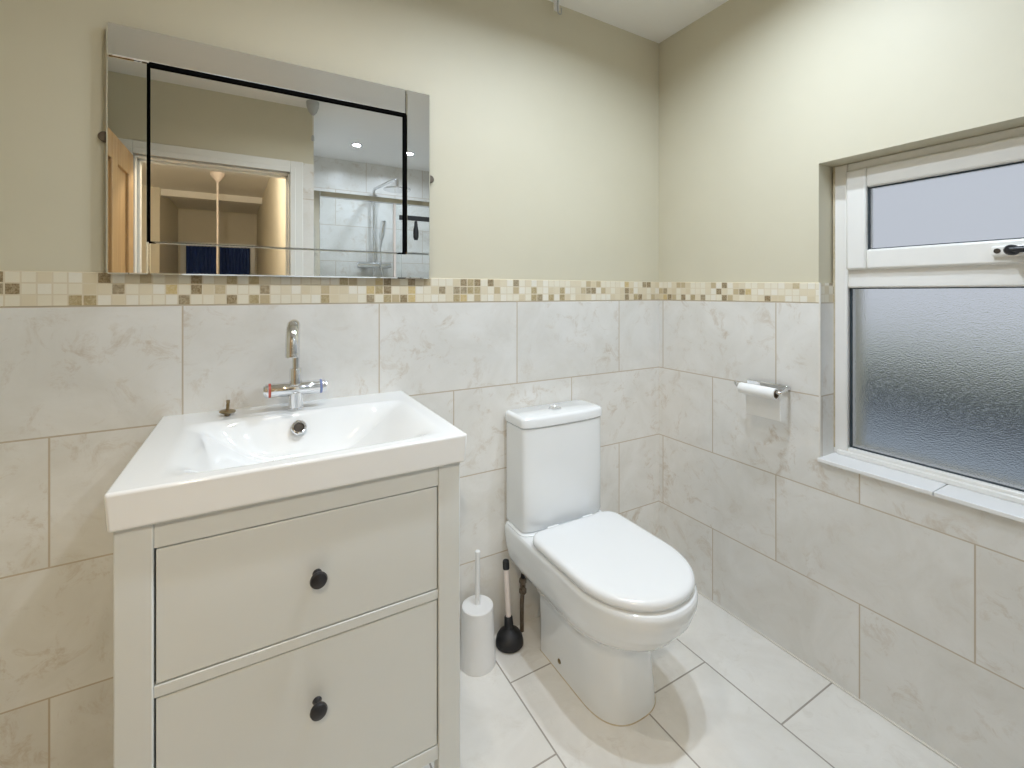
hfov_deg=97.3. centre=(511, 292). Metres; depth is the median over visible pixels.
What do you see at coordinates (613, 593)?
toilet
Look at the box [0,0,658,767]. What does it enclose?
wall
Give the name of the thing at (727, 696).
floor
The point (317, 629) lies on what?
vanity unit
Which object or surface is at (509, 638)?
cup
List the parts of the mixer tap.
handle, spout, handle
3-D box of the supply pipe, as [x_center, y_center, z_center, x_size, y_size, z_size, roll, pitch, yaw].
[0.062,1.101,1.647,0.074,0.258,0.042,0,0,-30]
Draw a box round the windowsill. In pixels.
[817,452,1023,522]
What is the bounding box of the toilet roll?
[737,382,780,420]
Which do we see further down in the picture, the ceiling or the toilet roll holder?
the toilet roll holder
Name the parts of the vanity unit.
leg, rail, rail, drawer, drawer, knob, knob, rail, leg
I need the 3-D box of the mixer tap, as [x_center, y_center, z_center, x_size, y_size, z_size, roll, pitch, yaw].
[-0.561,0.191,1.177,0.155,0.246,0.141,0,0,-30]
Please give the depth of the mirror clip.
1.08 m
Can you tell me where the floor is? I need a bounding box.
[422,593,956,767]
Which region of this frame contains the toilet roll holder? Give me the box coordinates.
[734,379,790,394]
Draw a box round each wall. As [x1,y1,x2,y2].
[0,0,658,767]
[659,0,1023,767]
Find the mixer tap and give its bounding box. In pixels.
[263,319,326,410]
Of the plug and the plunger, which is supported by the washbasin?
the plug
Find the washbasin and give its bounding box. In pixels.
[104,391,466,532]
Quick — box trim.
[697,590,960,767]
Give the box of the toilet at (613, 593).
[505,400,697,726]
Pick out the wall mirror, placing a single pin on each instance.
(220, 161)
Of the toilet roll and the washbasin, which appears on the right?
the toilet roll
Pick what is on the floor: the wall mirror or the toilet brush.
the toilet brush
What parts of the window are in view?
sash, pane, pane, handle, lever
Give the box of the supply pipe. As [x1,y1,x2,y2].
[519,573,526,631]
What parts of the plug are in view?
stem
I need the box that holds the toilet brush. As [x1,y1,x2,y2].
[460,549,495,676]
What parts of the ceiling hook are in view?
plate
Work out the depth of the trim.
1.39 m
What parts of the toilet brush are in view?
handle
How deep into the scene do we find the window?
1.28 m
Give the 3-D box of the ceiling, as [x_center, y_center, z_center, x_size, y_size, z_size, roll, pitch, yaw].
[0.314,-1.170,0.273,2.370,0.080,2.750,0,0,-30]
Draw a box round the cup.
[496,615,522,652]
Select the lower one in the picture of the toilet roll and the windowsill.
the windowsill
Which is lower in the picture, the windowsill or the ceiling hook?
the windowsill
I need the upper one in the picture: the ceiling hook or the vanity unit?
the ceiling hook
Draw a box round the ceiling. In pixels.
[548,0,727,42]
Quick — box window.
[833,126,1023,504]
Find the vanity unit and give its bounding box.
[113,463,459,767]
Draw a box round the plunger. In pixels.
[496,559,522,652]
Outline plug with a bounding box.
[219,400,235,415]
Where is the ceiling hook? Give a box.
[554,0,561,14]
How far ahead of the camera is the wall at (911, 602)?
1.49 m
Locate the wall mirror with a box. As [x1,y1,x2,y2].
[106,22,429,278]
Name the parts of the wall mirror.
glass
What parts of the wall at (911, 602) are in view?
edge trim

